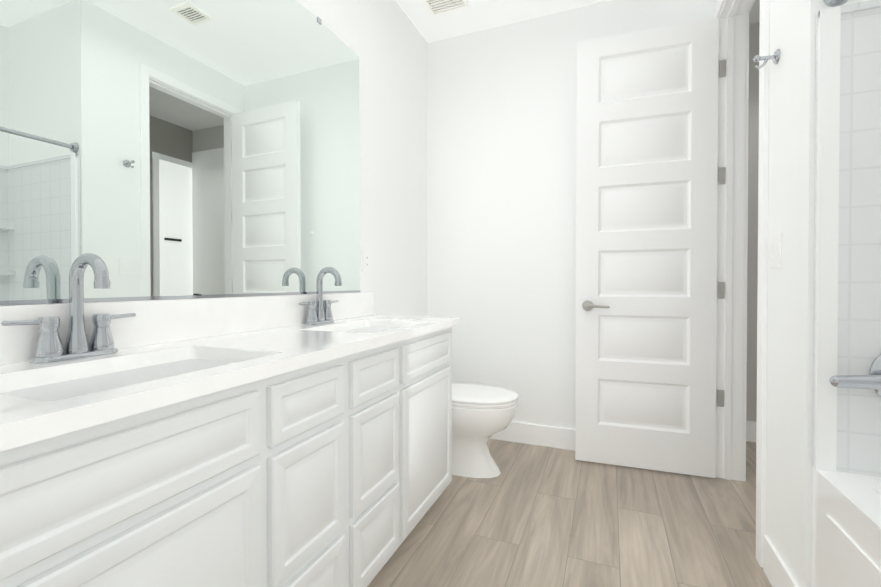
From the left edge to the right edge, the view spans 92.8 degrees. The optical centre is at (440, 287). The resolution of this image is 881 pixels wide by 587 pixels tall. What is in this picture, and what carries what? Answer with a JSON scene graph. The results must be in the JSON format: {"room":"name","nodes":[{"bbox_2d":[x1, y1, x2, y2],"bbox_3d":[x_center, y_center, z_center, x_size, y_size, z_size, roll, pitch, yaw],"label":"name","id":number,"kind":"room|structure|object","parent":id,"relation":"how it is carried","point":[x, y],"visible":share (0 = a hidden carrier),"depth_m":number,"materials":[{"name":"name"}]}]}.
{"room":"bathroom","nodes":[
{"label":"bathroom","id":0,"kind":"room"},
{"bbox_2d":[0,0,427,316],"bbox_3d":[-0.720,-0.345,1.597,0.120,2.754,3.300,0,1,22],"label":"wall","id":1,"kind":"structure","parent":0,"point":[385,42],"depth_m":2.48,"materials":[{"name":"white paint"}]},
{"bbox_2d":[0,0,359,304],"bbox_3d":[-0.731,-0.577,1.389,0.009,1.221,1.672,0,1,22],"label":"mirror","id":2,"kind":"object","parent":1,"relation":"attached to","point":[166,149],"visible":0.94,"depth_m":1.25,"materials":[{"name":"clear glass"}]},
{"bbox_2d":[362,250,369,271],"bbox_3d":[-0.396,-0.139,2.230,0.008,0.116,0.070,0,1,22],"label":"outlet","id":3,"kind":"object","parent":1,"relation":"attached to","point":[365,260],"visible":1,"depth_m":2.22,"materials":[{"name":"white plastic"}]},
{"bbox_2d":[367,439,771,586],"bbox_3d":[0.907,1.066,1.273,3.390,0.060,3.890,0,1,22],"label":"floor","id":4,"kind":"structure","parent":0,"point":[530,515],"depth_m":1.78,"materials":[{"name":"wood"}]},
{"bbox_2d":[0,327,451,586],"bbox_3d":[-0.490,0.613,1.346,0.495,0.844,1.790,0,1,22],"label":"bathroom vanity","id":5,"kind":"object","parent":4,"relation":"on","point":[337,472],"visible":0.98,"depth_m":0.89,"materials":[{"name":"white paint"}]},
{"bbox_2d":[0,292,459,451],"bbox_3d":[-0.481,0.163,1.338,0.514,0.255,1.830,0,1,22],"label":"countertop","id":6,"kind":"structure","parent":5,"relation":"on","point":[255,338],"depth_m":1.07,"materials":[{"name":"stone"}]},
{"bbox_2d":[1,253,135,362],"bbox_3d":[-0.811,0.042,0.963,0.138,0.241,0.262,0,1,22],"label":"faucet","id":7,"kind":"object","parent":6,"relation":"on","point":[49,347],"visible":1,"depth_m":0.96,"materials":[{"name":"silver metal"}]},
{"bbox_2d":[298,267,341,324],"bbox_3d":[-0.480,0.034,1.784,0.138,0.241,0.262,0,1,22],"label":"faucet","id":8,"kind":"object","parent":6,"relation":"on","point":[317,313],"visible":1,"depth_m":1.78,"materials":[{"name":"silver metal"}]},
{"bbox_2d":[452,383,518,477],"bbox_3d":[0.072,0.626,2.403,0.745,0.800,0.484,0,1,22],"label":"toilet","id":9,"kind":"object","parent":4,"relation":"on","point":[482,414],"visible":0.44,"depth_m":2.25,"materials":[{"name":"white ceramic"}]},
{"bbox_2d":[811,0,880,586],"bbox_3d":[1.134,0.135,0.308,0.789,1.820,1.638,0,1,22],"label":"shower","id":10,"kind":"object","parent":4,"relation":"on","point":[846,499],"visible":0.94,"depth_m":1.17,"materials":[{"name":"white tile"}]},
{"bbox_2d":[829,354,880,396],"bbox_3d":[1.216,0.300,1.081,0.347,0.287,0.120,0,1,22],"label":"shower valve","id":11,"kind":"object","parent":10,"relation":"attached to","point":[872,380],"visible":1,"depth_m":1.10,"materials":[{"name":"silver metal"}]},
{"bbox_2d":[428,0,714,428],"bbox_3d":[0.738,-0.356,2.723,1.742,2.754,0.120,0,1,22],"label":"wall","id":12,"kind":"structure","parent":0,"point":[502,192],"depth_m":2.76,"materials":[{"name":"white paint"}]},
{"bbox_2d":[490,421,574,450],"bbox_3d":[0.923,0.956,2.585,1.285,0.133,0.021,0,1,22],"label":"baseboard","id":13,"kind":"structure","parent":12,"relation":"attached to","point":[526,433],"depth_m":2.70,"materials":[{"name":"white paint"}]},
{"bbox_2d":[395,0,759,42],"bbox_3d":[0.907,-1.749,1.245,3.390,0.060,3.890,0,1,22],"label":"ceiling","id":14,"kind":"structure","parent":0,"point":[477,15],"depth_m":2.66,"materials":[{"name":"white paint"}]},
{"bbox_2d":[422,0,469,16],"bbox_3d":[0.018,-1.725,2.504,0.250,0.012,0.250,0,1,22],"label":"ceiling vent","id":15,"kind":"object","parent":14,"relation":"in","point":[436,7],"visible":1,"depth_m":2.57,"materials":[{"name":"white plastic"}]},
{"bbox_2d":[746,22,759,421],"bbox_3d":[2.475,-0.355,2.659,1.288,2.754,0.120,0,1,22],"label":"wall","id":16,"kind":"structure","parent":0,"point":[752,253],"depth_m":2.76,"materials":[{"name":"grey paint"}]},
{"bbox_2d":[746,421,756,441],"bbox_3d":[2.435,0.956,2.615,1.261,0.133,0.016,0,1,22],"label":"baseboard","id":17,"kind":"structure","parent":16,"relation":"attached to","point":[751,427],"depth_m":2.76,"materials":[{"name":"white paint"}]},
{"bbox_2d":[766,0,793,568],"bbox_3d":[1.219,-0.343,1.426,0.120,2.754,0.257,0,1,22],"label":"wall","id":18,"kind":"structure","parent":0,"point":[781,28],"depth_m":1.42,"materials":[{"name":"white paint"}]},
{"bbox_2d":[753,49,779,69],"bbox_3d":[1.131,-0.791,1.460,0.070,0.059,0.048,0,1,22],"label":"towel hook","id":19,"kind":"object","parent":18,"relation":"attached to","point":[775,57],"visible":0.98,"depth_m":1.46,"materials":[{"name":"silver metal"}]},
{"bbox_2d":[768,232,781,267],"bbox_3d":[1.161,-0.126,1.460,0.010,0.116,0.116,0,1,22],"label":"light switch","id":20,"kind":"object","parent":18,"relation":"attached to","point":[774,250],"visible":1,"depth_m":1.44,"materials":[{"name":"white plastic"}]},
{"bbox_2d":[763,535,798,586],"bbox_3d":[1.125,0.968,1.385,0.012,0.133,0.303,0,1,22],"label":"baseboard","id":21,"kind":"structure","parent":18,"relation":"attached to","point":[777,571],"depth_m":1.42,"materials":[{"name":"white paint"}]},
{"bbox_2d":[789,0,867,586],"bbox_3d":[1.464,-0.340,1.124,0.800,2.754,0.120,0,1,22],"label":"wall","id":22,"kind":"structure","parent":0,"point":[802,272],"depth_m":1.25,"materials":[{"name":"white paint"}]},
{"bbox_3d":[0.803,-0.324,-0.516,0.800,2.754,0.120,0,1,22],"label":"wall","id":23,"kind":"structure","parent":0,"visible":0},
{"bbox_2d":[823,0,847,6],"bbox_3d":[0.818,-0.821,0.426,0.064,0.064,1.646,0,1,22],"label":"shower curtain rod","id":24,"kind":"object","parent":23,"relation":"attached to","point":[832,3],"visible":0.92,"depth_m":1.19,"materials":[{"name":"silver metal"}]},
{"bbox_3d":[1.407,-1.586,1.881,0.120,0.279,0.751,0,1,22],"label":"wall","id":25,"kind":"structure","parent":0,"visible":0},
{"bbox_2d":[575,17,718,477],"bbox_3d":[1.137,-0.205,2.346,0.719,2.436,0.156,0,1,19],"label":"door","id":26,"kind":"structure","parent":25,"relation":"in","point":[646,192],"depth_m":2.33,"materials":[{"name":"white paint"}]},
{"bbox_2d":[713,0,769,567],"bbox_3d":[1.407,-0.231,1.894,0.152,2.521,0.839,0,1,22],"label":"door frame","id":27,"kind":"structure","parent":25,"relation":"attached to","point":[732,193],"depth_m":2.21,"materials":[{"name":"white paint"}]}
]}

